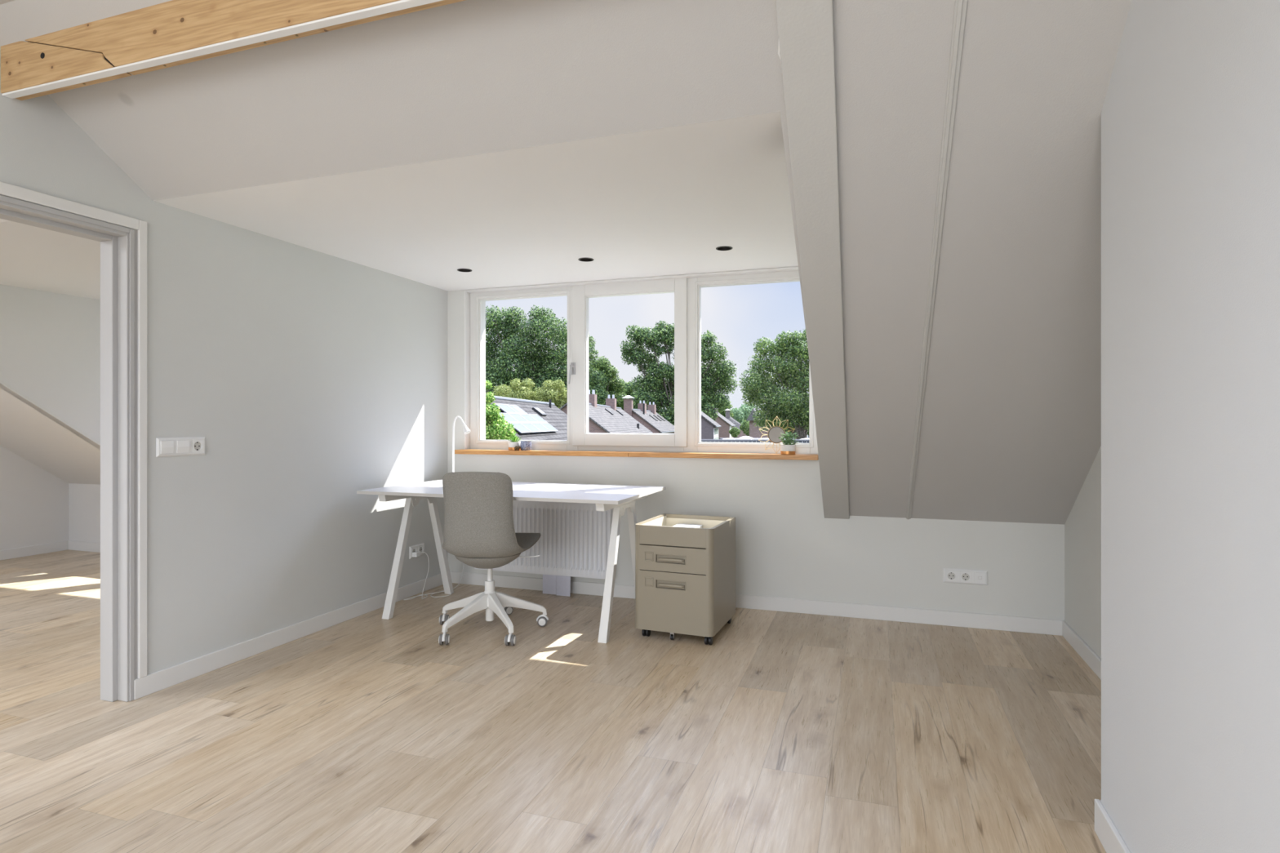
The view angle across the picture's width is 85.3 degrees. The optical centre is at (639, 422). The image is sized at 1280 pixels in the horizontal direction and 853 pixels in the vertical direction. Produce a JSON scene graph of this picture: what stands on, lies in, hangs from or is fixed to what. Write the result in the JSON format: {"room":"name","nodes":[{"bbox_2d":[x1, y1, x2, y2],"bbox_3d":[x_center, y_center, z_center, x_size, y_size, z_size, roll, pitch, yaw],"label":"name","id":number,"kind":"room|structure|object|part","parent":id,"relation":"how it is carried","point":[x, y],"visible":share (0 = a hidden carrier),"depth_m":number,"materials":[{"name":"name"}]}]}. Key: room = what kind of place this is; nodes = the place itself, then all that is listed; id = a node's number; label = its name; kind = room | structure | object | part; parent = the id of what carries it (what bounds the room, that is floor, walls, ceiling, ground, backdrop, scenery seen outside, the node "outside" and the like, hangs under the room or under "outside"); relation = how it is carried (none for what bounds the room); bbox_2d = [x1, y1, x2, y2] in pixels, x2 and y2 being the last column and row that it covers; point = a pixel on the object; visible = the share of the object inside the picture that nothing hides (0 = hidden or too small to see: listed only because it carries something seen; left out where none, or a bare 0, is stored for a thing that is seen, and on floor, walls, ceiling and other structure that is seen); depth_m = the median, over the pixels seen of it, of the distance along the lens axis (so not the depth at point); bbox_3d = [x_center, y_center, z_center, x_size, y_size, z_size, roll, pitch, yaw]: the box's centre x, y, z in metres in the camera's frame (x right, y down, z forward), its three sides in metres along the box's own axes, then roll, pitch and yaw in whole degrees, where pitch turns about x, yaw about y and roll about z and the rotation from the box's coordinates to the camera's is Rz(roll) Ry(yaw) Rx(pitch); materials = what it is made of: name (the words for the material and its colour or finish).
{"room":"home office","nodes":[
{"label":"home office","id":0,"kind":"room"},
{"bbox_2d":[0,0,14,4],"bbox_3d":[-1.355,-1.425,-1.187,4.102,0.150,6.080,0,0,19],"label":"ceiling","id":1,"kind":"structure","parent":0,"point":[2,2],"depth_m":2.23,"materials":[{"name":"paint"}]},
{"bbox_2d":[0,445,68,550],"bbox_3d":[-6.475,-0.180,2.113,0.150,2.600,8.830,0,0,19],"label":"wall","id":2,"kind":"structure","parent":0,"point":[34,501],"depth_m":5.83,"materials":[{"name":"white paint"}]},
{"bbox_2d":[0,540,68,560],"bbox_3d":[-6.423,1.080,2.014,0.012,0.080,8.676,0,0,19],"label":"baseboard","id":3,"kind":"structure","parent":2,"relation":"attached to","point":[11,553],"depth_m":5.86,"materials":[{"name":"white paint"}]},
{"bbox_2d":[0,284,100,448],"bbox_3d":[-4.272,-0.252,4.757,0.104,1.577,2.096,0,0,19],"label":"wall","id":4,"kind":"structure","parent":0,"point":[50,342],"depth_m":4.93,"materials":[{"name":"white paint"}]},
{"bbox_2d":[0,380,100,445],"bbox_3d":[-4.223,-0.190,4.740,0.010,1.477,2.096,0,0,19],"label":"trim","id":5,"kind":"structure","parent":4,"relation":"attached to","point":[2,383],"depth_m":4.90,"materials":[{"name":"white paint"}]},
{"bbox_2d":[0,46,447,675],"bbox_3d":[-2.756,-0.140,0.895,0.109,2.520,8.920,0,0,19],"label":"wall","id":6,"kind":"structure","parent":0,"point":[310,380],"depth_m":3.40,"materials":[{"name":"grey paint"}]},
{"bbox_2d":[0,181,146,702],"bbox_3d":[-2.260,0.148,2.352,0.135,1.943,1.098,0,0,19],"label":"door frame","id":7,"kind":"structure","parent":6,"relation":"in","point":[122,238],"depth_m":2.79,"materials":[{"name":"white paint"}]},
{"bbox_2d":[155,436,204,457],"bbox_3d":[-1.979,0.105,2.989,0.017,0.080,0.220,0,0,18],"label":"light switch","id":8,"kind":"object","parent":6,"relation":"attached to","point":[193,446],"visible":1,"depth_m":2.98,"materials":[{"name":"white plastic"}]},
{"bbox_2d":[134,573,443,699],"bbox_3d":[-1.694,1.080,3.830,0.012,0.080,2.167,0,0,19],"label":"baseboard","id":9,"kind":"structure","parent":6,"relation":"attached to","point":[160,680],"depth_m":3.39,"materials":[{"name":"white paint"}]},
{"bbox_2d":[408,542,424,559],"bbox_3d":[-1.455,0.839,4.538,0.012,0.080,0.152,0,0,19],"label":"wall socket","id":10,"kind":"object","parent":6,"relation":"attached to","point":[420,547],"visible":0.88,"depth_m":4.52,"materials":[{"name":"white plastic"}]},
{"bbox_2d":[0,111,798,299],"bbox_3d":[-1.666,-0.970,3.950,5.358,0.100,2.246,0,0,19],"label":"ceiling","id":11,"kind":"structure","parent":0,"point":[660,202],"depth_m":3.09,"materials":[{"name":"paint"}]},
{"bbox_2d":[457,268,471,271],"bbox_3d":[-1.059,-0.949,4.199,0.088,0.063,0.088,0,0,19],"label":"light","id":12,"kind":"object","parent":11,"relation":"attached to","point":[458,269],"visible":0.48,"depth_m":4.22,"materials":[{"name":"grey metal"}]},
{"bbox_2d":[577,257,593,262],"bbox_3d":[-0.304,-0.949,3.924,0.088,0.063,0.088,0,0,19],"label":"light","id":13,"kind":"object","parent":11,"relation":"attached to","point":[585,260],"visible":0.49,"depth_m":3.95,"materials":[{"name":"grey metal"}]},
{"bbox_2d":[715,245,732,250],"bbox_3d":[0.445,-0.949,3.670,0.088,0.063,0.088,0,0,19],"label":"light","id":14,"kind":"object","parent":11,"relation":"attached to","point":[724,247],"visible":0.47,"depth_m":3.70,"materials":[{"name":"grey metal"}]},
{"bbox_2d":[0,550,1106,852],"bbox_3d":[-2.744,1.180,0.783,8.100,0.120,8.916,0,0,19],"label":"floor","id":15,"kind":"structure","parent":0,"point":[787,732],"depth_m":2.46,"materials":[{"name":"brown wood"}]},
{"bbox_2d":[404,551,464,599],"bbox_3d":[-1.322,0.750,4.516,0.440,0.744,0.176,0,0,-39],"label":"power cable","id":16,"kind":"object","parent":15,"relation":"on","point":[417,553],"visible":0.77,"depth_m":4.49,"materials":[{"name":"white plastic"}]},
{"bbox_2d":[438,471,548,645],"bbox_3d":[-0.812,0.683,3.769,0.606,0.872,0.637,0,0,3],"label":"office chair","id":17,"kind":"object","parent":15,"relation":"on","point":[479,531],"visible":1,"depth_m":3.51,"materials":[{"name":"grey fabric"}]},
{"bbox_2d":[441,613,446,621],"bbox_3d":[-1.083,1.076,3.851,0.015,0.037,0.069,0,0,-3],"label":"hood","id":18,"kind":"object","parent":17,"relation":"attached to","point":[443,616],"depth_m":3.83,"materials":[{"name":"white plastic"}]},
{"bbox_2d":[441,632,446,641],"bbox_3d":[-0.985,1.076,3.501,0.015,0.037,0.069,0,0,-6],"label":"hood","id":19,"kind":"object","parent":17,"relation":"attached to","point":[443,636],"depth_m":3.48,"materials":[{"name":"white plastic"}]},
{"bbox_3d":[-0.958,0.986,3.811,0.296,0.148,0.048,0,0,22],"label":"leg","id":20,"kind":"part","parent":17,"relation":"part of","materials":[{"name":"white plastic"}]},
{"bbox_3d":[-0.906,0.986,3.622,0.048,0.148,0.296,0,0,37],"label":"leg","id":21,"kind":"part","parent":17,"relation":"part of","materials":[{"name":"white plastic"}]},
{"bbox_3d":[-0.724,0.986,3.616,0.048,0.148,0.296,0,0,-33],"label":"leg","id":22,"kind":"part","parent":17,"relation":"part of","materials":[{"name":"white plastic"}]},
{"bbox_2d":[507,633,512,642],"bbox_3d":[-0.651,1.076,3.489,0.016,0.037,0.069,0,0,3],"label":"hood","id":23,"kind":"object","parent":17,"relation":"attached to","point":[509,636],"depth_m":3.47,"materials":[{"name":"white plastic"}]},
{"bbox_3d":[-0.656,0.986,3.792,0.296,0.148,0.048,0,0,-15],"label":"leg","id":24,"kind":"part","parent":17,"relation":"part of","materials":[{"name":"white plastic"}]},
{"bbox_3d":[-0.613,0.725,3.768,0.136,0.014,0.014,0,0,-8],"label":"height lever","id":25,"kind":"part","parent":17,"relation":"part of","materials":[{"name":"white plastic"}]},
{"bbox_2d":[536,614,548,621],"bbox_3d":[-0.537,1.076,3.827,0.069,0.037,0.015,0,0,-1],"label":"hood","id":26,"kind":"object","parent":17,"relation":"attached to","point":[542,617],"depth_m":3.82,"materials":[{"name":"white plastic"}]},
{"bbox_2d":[356,480,666,643],"bbox_3d":[-0.719,0.752,4.044,1.570,0.735,0.814,0,0,19],"label":"desk","id":27,"kind":"object","parent":15,"relation":"on","point":[606,497],"visible":0.87,"depth_m":3.95,"materials":[{"name":"white metal"}]},
{"bbox_3d":[-1.409,0.784,4.071,0.048,0.672,0.251,0,0,19],"label":"leg","id":28,"kind":"part","parent":27,"relation":"part of","materials":[{"name":"white metal"}]},
{"bbox_3d":[-1.280,0.784,4.449,0.048,0.672,0.242,0,0,19],"label":"leg","id":29,"kind":"part","parent":27,"relation":"part of","materials":[{"name":"white"}]},
{"bbox_2d":[452,415,470,471],"bbox_3d":[-1.179,0.171,4.468,0.177,0.427,0.130,0,0,19],"label":"desk lamp","id":30,"kind":"object","parent":27,"relation":"on","point":[466,430],"visible":0.63,"depth_m":4.47,"materials":[{"name":"white plastic"}]},
{"bbox_3d":[-0.153,0.784,3.644,0.048,0.672,0.251,0,0,19],"label":"leg","id":31,"kind":"part","parent":27,"relation":"part of","materials":[{"name":"white metal"}]},
{"bbox_3d":[-0.024,0.784,4.022,0.048,0.672,0.242,0,0,19],"label":"leg","id":32,"kind":"part","parent":27,"relation":"part of","materials":[{"name":"white metal"}]},
{"bbox_2d":[542,574,570,596],"bbox_3d":[-0.541,1.054,4.504,0.198,0.132,0.008,0,0,19],"label":"leaflet","id":33,"kind":"object","parent":15,"relation":"on","point":[561,584],"visible":1,"depth_m":4.50,"materials":[{"name":"white paper"}]},
{"bbox_2d":[635,513,735,644],"bbox_3d":[0.251,0.826,3.761,0.427,0.587,0.486,0,0,21],"label":"file cabinet","id":34,"kind":"object","parent":15,"relation":"on","point":[685,577],"visible":1,"depth_m":3.56,"materials":[{"name":"beige metal"}]},
{"bbox_3d":[0.070,0.803,3.836,0.035,0.540,0.478,0,0,21],"label":"panel","id":35,"kind":"part","parent":34,"relation":"part of","materials":[{"name":"beige paint"}]},
{"bbox_3d":[0.157,0.836,3.548,0.142,0.022,0.022,0,0,21],"label":"handle","id":36,"kind":"part","parent":34,"relation":"part of","materials":[{"name":"beige paint"}]},
{"bbox_3d":[0.157,0.705,3.548,0.142,0.022,0.022,0,0,21],"label":"handle","id":37,"kind":"part","parent":34,"relation":"part of","materials":[{"name":"beige paint"}]},
{"bbox_3d":[0.168,0.920,3.550,0.357,0.306,0.018,0,0,21],"label":"drawer","id":38,"kind":"part","parent":34,"relation":"part of","materials":[{"name":"beige paint"}]},
{"bbox_3d":[0.168,0.699,3.550,0.357,0.128,0.018,0,0,21],"label":"drawer","id":39,"kind":"part","parent":34,"relation":"part of","materials":[{"name":"beige paint"}]},
{"bbox_2d":[642,515,724,528],"bbox_3d":[0.253,0.585,3.767,0.391,0.086,0.440,0,0,21],"label":"tray","id":40,"kind":"object","parent":34,"relation":"on","point":[707,522],"depth_m":3.96,"materials":[{"name":"beige metal"}]},
{"bbox_2d":[673,523,702,528],"bbox_3d":[0.251,0.600,3.860,0.140,0.040,0.202,0,0,21],"label":"notebook","id":41,"kind":"object","parent":34,"relation":"in","point":[694,526],"visible":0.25,"depth_m":3.89,"materials":[{"name":"white paper"}]},
{"bbox_3d":[0.257,0.803,3.778,0.391,0.540,0.448,0,0,21],"label":"panel","id":42,"kind":"part","parent":34,"relation":"part of","materials":[{"name":"beige paint"}]},
{"bbox_3d":[0.434,0.803,3.692,0.035,0.540,0.478,0,0,21],"label":"panel","id":43,"kind":"part","parent":34,"relation":"part of","materials":[{"name":"beige paint"}]},
{"bbox_2d":[0,0,1131,524],"bbox_3d":[-1.780,-0.480,3.593,7.985,2.284,3.056,0,0,19],"label":"ceiling","id":44,"kind":"structure","parent":0,"point":[1011,431],"depth_m":2.27,"materials":[{"name":"paint"}]},
{"bbox_2d":[0,0,465,100],"bbox_3d":[-0.563,-1.228,1.860,3.421,0.213,0.064,0,0,19],"label":"ceiling beam","id":45,"kind":"structure","parent":44,"relation":"attached to","point":[173,33],"depth_m":2.13,"materials":[{"name":"brown wood"}]},
{"bbox_2d":[775,6,784,94],"bbox_3d":[0.307,-1.197,1.665,0.015,0.527,0.754,0,0,18],"label":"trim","id":46,"kind":"structure","parent":44,"relation":"attached to","point":[779,50],"depth_m":1.91,"materials":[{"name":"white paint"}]},
{"bbox_2d":[775,0,848,519],"bbox_3d":[0.702,-0.472,2.660,0.142,2.059,2.920,0,0,18],"label":"beam","id":47,"kind":"structure","parent":44,"relation":"attached to","point":[806,31],"depth_m":2.29,"materials":[{"name":"paint"}]},
{"bbox_2d":[68,266,1064,620],"bbox_3d":[-1.321,0.065,4.942,7.985,2.210,0.154,0,0,19],"label":"wall","id":48,"kind":"structure","parent":0,"point":[786,547],"depth_m":4.09,"materials":[{"name":"paint"}]},
{"bbox_2d":[68,540,100,552],"bbox_3d":[-3.243,1.080,5.508,3.783,0.080,0.012,0,0,19],"label":"baseboard","id":49,"kind":"structure","parent":48,"relation":"attached to","point":[73,545],"depth_m":6.04,"materials":[{"name":"white paint"}]},
{"bbox_2d":[474,500,613,579],"bbox_3d":[-0.649,0.750,4.572,1.016,0.472,0.112,0,0,19],"label":"radiator","id":50,"kind":"object","parent":48,"relation":"attached to","point":[574,541],"visible":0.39,"depth_m":4.47,"materials":[{"name":"white metal"}]},
{"bbox_3d":[-0.174,0.749,4.397,0.004,0.470,0.086,0,0,19],"label":"panel","id":51,"kind":"part","parent":50,"relation":"part of","materials":[{"name":"white metal"}]},
{"bbox_2d":[454,266,818,460],"bbox_3d":[-0.088,-0.350,4.481,2.419,1.135,0.232,0,0,19],"label":"window","id":52,"kind":"structure","parent":48,"relation":"in","point":[686,442],"depth_m":4.48,"materials":[{"name":"white paint"}]},
{"bbox_2d":[507,435,521,450],"bbox_3d":[-0.848,0.137,4.692,0.094,0.102,0.105,0,0,19],"label":"potted succulent","id":53,"kind":"object","parent":52,"relation":"on","point":[514,442],"visible":0.91,"depth_m":4.67,"materials":[{"name":"green plant"}]},
{"bbox_2d":[508,441,520,450],"bbox_3d":[-0.846,0.160,4.692,0.086,0.056,0.086,0,0,19],"label":"pot","id":54,"kind":"object","parent":53,"relation":"on","point":[512,445],"depth_m":4.66,"materials":[{"name":"white ceramic"}]},
{"bbox_2d":[514,446,521,450],"bbox_3d":[-0.813,0.173,4.628,0.052,0.030,0.020,0,0,9],"label":"elephant figurine","id":55,"kind":"object","parent":52,"relation":"on","point":[515,447],"visible":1,"depth_m":4.62,"materials":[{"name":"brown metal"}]},
{"bbox_2d":[520,440,531,450],"bbox_3d":[-0.764,0.157,4.659,0.077,0.062,0.077,0,0,19],"label":"tealight holder","id":56,"kind":"object","parent":52,"relation":"on","point":[525,445],"visible":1,"depth_m":4.63,"materials":[{"name":"blue glass"}]},
{"bbox_3d":[-0.449,-0.323,4.574,0.033,0.143,0.052,0,0,19],"label":"handle","id":57,"kind":"part","parent":52,"relation":"part of","materials":[{"name":"silver metal"}]},
{"bbox_3d":[-0.067,-0.380,4.509,0.780,1.068,0.070,0,0,19],"label":"sash","id":58,"kind":"part","parent":52,"relation":"part of","materials":[{"name":"white paint"}]},
{"bbox_3d":[-0.104,0.203,4.436,2.419,0.029,0.136,0,0,19],"label":"sill","id":59,"kind":"part","parent":52,"relation":"part of","materials":[{"name":"brown wood"}]},
{"bbox_2d":[758,417,795,453],"bbox_3d":[0.819,0.074,4.165,0.216,0.225,0.027,0,0,17],"label":"mirror","id":60,"kind":"object","parent":52,"relation":"on","point":[774,433],"visible":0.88,"depth_m":4.16,"materials":[{"name":"gold mirror"}]},
{"bbox_2d":[778,431,799,454],"bbox_3d":[0.868,0.119,4.081,0.107,0.137,0.102,0,0,-34],"label":"potted herb","id":61,"kind":"object","parent":52,"relation":"on","point":[790,449],"visible":1,"depth_m":4.06,"materials":[{"name":"green plant"}]},
{"bbox_2d":[780,444,795,454],"bbox_3d":[0.871,0.160,4.087,0.089,0.056,0.089,0,0,19],"label":"pot","id":62,"kind":"object","parent":61,"relation":"on","point":[784,449],"depth_m":4.05,"materials":[{"name":"white ceramic"}]},
{"bbox_2d":[449,571,1064,635],"bbox_3d":[0.440,1.080,4.255,3.779,0.080,0.012,0,0,19],"label":"baseboard","id":63,"kind":"structure","parent":48,"relation":"attached to","point":[966,620],"depth_m":4.00,"materials":[{"name":"white paint"}]},
{"bbox_2d":[906,0,967,519],"bbox_3d":[1.065,-0.479,2.542,0.029,2.047,2.909,0,0,18],"label":"trim","id":64,"kind":"structure","parent":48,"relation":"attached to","point":[960,7],"depth_m":2.20,"materials":[{"name":"paint"}]},
{"bbox_2d":[943,568,987,585],"bbox_3d":[1.779,0.842,3.801,0.215,0.081,0.014,0,0,19],"label":"wall socket","id":65,"kind":"object","parent":48,"relation":"attached to","point":[980,577],"visible":1,"depth_m":3.79,"materials":[{"name":"white plastic"}]},
{"bbox_2d":[1064,445,1101,658],"bbox_3d":[2.015,0.054,2.706,0.200,2.131,2.238,0,0,19],"label":"wall","id":66,"kind":"structure","parent":0,"point":[1082,526],"depth_m":3.28,"materials":[{"name":"paint"}]},
{"bbox_2d":[1101,0,1279,852],"bbox_3d":[0.345,-0.140,-1.336,0.358,2.520,6.692,0,0,19],"label":"wall","id":67,"kind":"structure","parent":0,"point":[1190,113],"depth_m":1.34,"materials":[{"name":"paint"}]},
{"bbox_2d":[1062,621,1130,852],"bbox_3d":[0.656,1.075,-0.401,0.371,0.089,8.664,0,0,19],"label":"baseboard","id":68,"kind":"structure","parent":67,"relation":"attached to","point":[1112,842],"depth_m":1.88,"materials":[{"name":"white paint"}]},
{"label":"outside","id":69,"kind":"structure","parent":0,"visible":0},
{"bbox_3d":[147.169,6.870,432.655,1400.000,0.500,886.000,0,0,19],"label":"ground","id":70,"kind":"structure","parent":69,"visible":0},
{"bbox_2d":[485,303,567,406],"bbox_3d":[-17.870,-6.009,109.901,18.998,25.325,13.089,0,0,19],"label":"oak tree","id":71,"kind":"object","parent":70,"relation":"on","point":[534,363],"visible":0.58,"depth_m":108.18,"materials":[{"name":"green plant"}]},
{"bbox_2d":[493,377,567,408],"bbox_3d":[-13.400,0.343,92.234,11.958,12.569,6.300,0,0,19],"label":"tree","id":72,"kind":"object","parent":70,"relation":"on","point":[557,397],"visible":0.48,"depth_m":91.30,"materials":[{"name":"green plant"}]},
{"bbox_2d":[490,395,590,439],"bbox_3d":[-7.130,2.533,39.793,6.340,8.174,20.202,0,0,6],"label":"house","id":73,"kind":"structure","parent":70,"relation":"on","point":[531,420],"depth_m":37.81,"materials":[{"name":"tile"}]},
{"bbox_3d":[-6.693,-0.675,34.792,0.618,0.474,1.880,0,0,6],"label":"solar panel","id":74,"kind":"part","parent":73,"relation":"part of","materials":[{"name":"white glass"}]},
{"bbox_3d":[-6.690,-0.679,34.791,0.630,0.490,1.880,0,0,6],"label":"panel frame","id":75,"kind":"part","parent":73,"relation":"part of","materials":[{"name":"silver metal"}]},
{"bbox_3d":[-6.262,-0.203,32.808,0.618,0.474,1.880,0,0,6],"label":"solar panel","id":76,"kind":"part","parent":73,"relation":"part of","materials":[{"name":"white glass"}]},
{"bbox_3d":[-6.497,-0.675,36.712,0.618,0.474,1.880,0,0,6],"label":"solar panel","id":77,"kind":"part","parent":73,"relation":"part of","materials":[{"name":"white glass"}]},
{"bbox_3d":[-6.494,-0.679,36.712,0.630,0.490,1.880,0,0,6],"label":"panel frame","id":78,"kind":"part","parent":73,"relation":"part of","materials":[{"name":"silver metal"}]},
{"bbox_3d":[-6.066,-0.203,34.728,0.618,0.474,1.880,0,0,6],"label":"solar panel","id":79,"kind":"part","parent":73,"relation":"part of","materials":[{"name":"white glass"}]},
{"bbox_3d":[-6.063,-0.206,34.727,0.630,0.490,1.880,0,0,6],"label":"panel frame","id":80,"kind":"part","parent":73,"relation":"part of","materials":[{"name":"silver metal"}]},
{"bbox_3d":[-6.458,-0.686,37.009,0.408,0.310,0.800,0,0,6],"label":"pane","id":81,"kind":"part","parent":73,"relation":"part of","materials":[{"name":"white glass"}]},
{"bbox_3d":[-5.632,0.266,32.743,0.630,0.490,1.880,0,0,6],"label":"panel frame","id":82,"kind":"part","parent":73,"relation":"part of","materials":[{"name":"silver metal"}]},
{"bbox_3d":[-5.635,0.270,32.744,0.618,0.474,1.880,0,0,6],"label":"solar panel","id":83,"kind":"part","parent":73,"relation":"part of","materials":[{"name":"white glass"}]},
{"bbox_3d":[-5.870,-0.203,36.648,0.618,0.474,1.880,0,0,6],"label":"solar panel","id":84,"kind":"part","parent":73,"relation":"part of","materials":[{"name":"white glass"}]},
{"bbox_3d":[-5.867,-0.206,36.648,0.630,0.490,1.880,0,0,6],"label":"panel frame","id":85,"kind":"part","parent":73,"relation":"part of","materials":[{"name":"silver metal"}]},
{"bbox_3d":[-5.439,0.270,34.664,0.618,0.474,1.880,0,0,6],"label":"solar panel","id":86,"kind":"part","parent":73,"relation":"part of","materials":[{"name":"white glass"}]},
{"bbox_3d":[-5.436,0.266,34.663,0.630,0.490,1.880,0,0,6],"label":"panel frame","id":87,"kind":"part","parent":73,"relation":"part of","materials":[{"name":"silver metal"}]},
{"bbox_3d":[-5.674,-0.203,38.568,0.618,0.474,1.880,0,0,6],"label":"solar panel","id":88,"kind":"part","parent":73,"relation":"part of","materials":[{"name":"white glass"}]},
{"bbox_3d":[-5.240,0.266,36.584,0.630,0.490,1.880,0,0,6],"label":"panel frame","id":89,"kind":"part","parent":73,"relation":"part of","materials":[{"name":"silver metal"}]},
{"bbox_3d":[-5.243,0.270,36.584,0.618,0.474,1.880,0,0,6],"label":"solar panel","id":90,"kind":"part","parent":73,"relation":"part of","materials":[{"name":"white glass"}]},
{"bbox_3d":[-5.047,0.270,38.504,0.618,0.474,1.880,0,0,6],"label":"solar panel","id":91,"kind":"part","parent":73,"relation":"part of","materials":[{"name":"white glass"}]},
{"bbox_3d":[-5.045,0.266,38.504,0.630,0.490,1.880,0,0,6],"label":"panel frame","id":92,"kind":"part","parent":73,"relation":"part of","materials":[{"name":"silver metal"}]},
{"bbox_2d":[561,333,609,405],"bbox_3d":[-11.409,-6.054,137.942,10.912,25.411,10.287,0,0,19],"label":"oak tree","id":93,"kind":"object","parent":70,"relation":"on","point":[596,383],"visible":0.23,"depth_m":136.99,"materials":[{"name":"green plant"}]},
{"bbox_2d":[559,390,653,433],"bbox_3d":[-3.900,1.535,81.157,14.583,10.170,35.009,0,0,19],"label":"house","id":94,"kind":"structure","parent":70,"relation":"on","point":[609,418],"depth_m":75.78,"materials":[{"name":"tile"}]},
{"bbox_2d":[588,355,635,410],"bbox_3d":[-7.472,-3.815,150.358,13.686,20.928,9.824,0,0,19],"label":"broad tree","id":95,"kind":"object","parent":70,"relation":"on","point":[602,365],"visible":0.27,"depth_m":148.41,"materials":[{"name":"green plant"}]},
{"bbox_2d":[615,381,637,401],"bbox_3d":[-2.860,-2.063,181.005,11.873,17.450,10.701,0,0,19],"label":"broad tree","id":96,"kind":"object","parent":70,"relation":"on","point":[627,389],"visible":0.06,"depth_m":179.74,"materials":[{"name":"green plant"}]},
{"bbox_2d":[622,395,674,433],"bbox_3d":[0.873,1.210,119.484,12.751,10.820,24.975,0,0,19],"label":"house","id":97,"kind":"structure","parent":70,"relation":"on","point":[650,419],"depth_m":112.13,"materials":[{"name":"tile"}]},
{"bbox_2d":[619,320,737,425],"bbox_3d":[8.098,-7.155,141.989,23.325,27.685,14.470,0,0,19],"label":"oak tree","id":98,"kind":"object","parent":70,"relation":"on","point":[718,379],"visible":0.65,"depth_m":140.89,"materials":[{"name":"green plant"}]},
{"bbox_2d":[701,411,721,439],"bbox_3d":[8.827,2.030,100.503,6.790,9.180,11.606,0,0,19],"label":"gabled house","id":99,"kind":"structure","parent":70,"relation":"on","point":[709,428],"depth_m":95.21,"materials":[{"name":"brick"}]},
{"bbox_2d":[705,405,735,437],"bbox_3d":[18.447,1.310,173.984,13.612,10.620,26.077,0,0,19],"label":"gabled house","id":100,"kind":"structure","parent":70,"relation":"on","point":[723,431],"depth_m":161.57,"materials":[{"name":"brick"}]},
{"bbox_2d":[708,395,733,417],"bbox_3d":[25.059,-1.884,235.269,13.469,17.045,11.497,0,0,19],"label":"broad tree","id":101,"kind":"object","parent":70,"relation":"on","point":[722,412],"visible":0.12,"depth_m":234.16,"materials":[{"name":"green plant"}]},
{"bbox_2d":[728,426,740,437],"bbox_3d":[20.414,3.747,149.983,2.604,5.747,1.918,0,0,19],"label":"bush","id":102,"kind":"object","parent":70,"relation":"on","point":[735,432],"visible":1,"depth_m":149.46,"materials":[{"name":"green plant"}]},
{"bbox_2d":[724,408,749,437],"bbox_3d":[27.910,1.235,215.530,13.464,10.770,16.172,0,0,19],"label":"house","id":103,"kind":"structure","parent":70,"relation":"on","point":[728,417],"depth_m":212.01,"materials":[{"name":"tile"}]},
{"bbox_2d":[730,408,744,423],"bbox_3d":[38.584,0.287,281.994,8.345,12.735,7.400,0,0,19],"label":"tree","id":104,"kind":"object","parent":70,"relation":"on","point":[738,414],"visible":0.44,"depth_m":279.44,"materials":[{"name":"green plant"}]},
{"bbox_2d":[739,419,749,435],"bbox_3d":[21.708,2.972,140.000,3.423,7.296,2.607,0,0,19],"label":"tree","id":105,"kind":"object","parent":70,"relation":"on","point":[744,427],"visible":0.65,"depth_m":139.38,"materials":[{"name":"green plant"}]},
{"bbox_2d":[737,403,759,422],"bbox_3d":[46.914,-1.222,301.623,9.479,15.745,10.756,0,0,19],"label":"tree","id":106,"kind":"object","parent":70,"relation":"on","point":[747,410],"visible":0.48,"depth_m":298.69,"materials":[{"name":"green plant"}]},
{"bbox_2d":[701,439,808,443],"bbox_3d":[5.200,3.683,31.950,6.200,5.875,4.100,0,0,0],"label":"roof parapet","id":107,"kind":"object","parent":70,"relation":"on","point":[802,441],"visible":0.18,"depth_m":29.93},
{"bbox_3d":[5.200,1.065,29.990,6.000,0.500,0.020,0,0,0],"label":"panel","id":108,"kind":"part","parent":107,"relation":"part of","materials":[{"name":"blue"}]},
{"bbox_2d":[718,435,808,439],"bbox_3d":[17.650,4.135,89.000,18.328,4.970,21.638,0,0,19],"label":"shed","id":109,"kind":"object","parent":70,"relation":"on","point":[744,437],"visible":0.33,"depth_m":93.28,"materials":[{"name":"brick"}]},
{"bbox_2d":[724,437,808,439],"bbox_3d":[11.500,3.910,58.000,11.400,5.420,16.400,0,0,0],"label":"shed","id":110,"kind":"object","parent":70,"relation":"on","point":[764,437],"visible":0.16,"depth_m":53.54,"materials":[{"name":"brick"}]},
{"bbox_2d":[737,328,808,439],"bbox_3d":[15.841,-1.703,73.014,11.305,16.675,5.392,0,0,-1],"label":"oak tree","id":111,"kind":"object","parent":70,"relation":"on","point":[796,410],"visible":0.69,"depth_m":72.07,"materials":[{"name":"green plant"}]},
{"bbox_2d":[746,408,808,437],"bbox_3d":[25.250,2.110,118.000,16.021,9.020,16.333,0,0,19],"label":"brick house","id":112,"kind":"structure","parent":70,"relation":"on","point":[754,432],"depth_m":117.34,"materials":[{"name":"brick"}]},
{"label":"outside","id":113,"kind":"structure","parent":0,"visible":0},
{"bbox_2d":[485,379,519,439],"bbox_3d":[-2.764,2.908,12.942,0.999,7.426,0.823,0,0,19],"label":"tree","id":114,"kind":"object","parent":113,"point":[496,428],"visible":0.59,"depth_m":12.85,"materials":[{"name":"green plant"}]}
]}

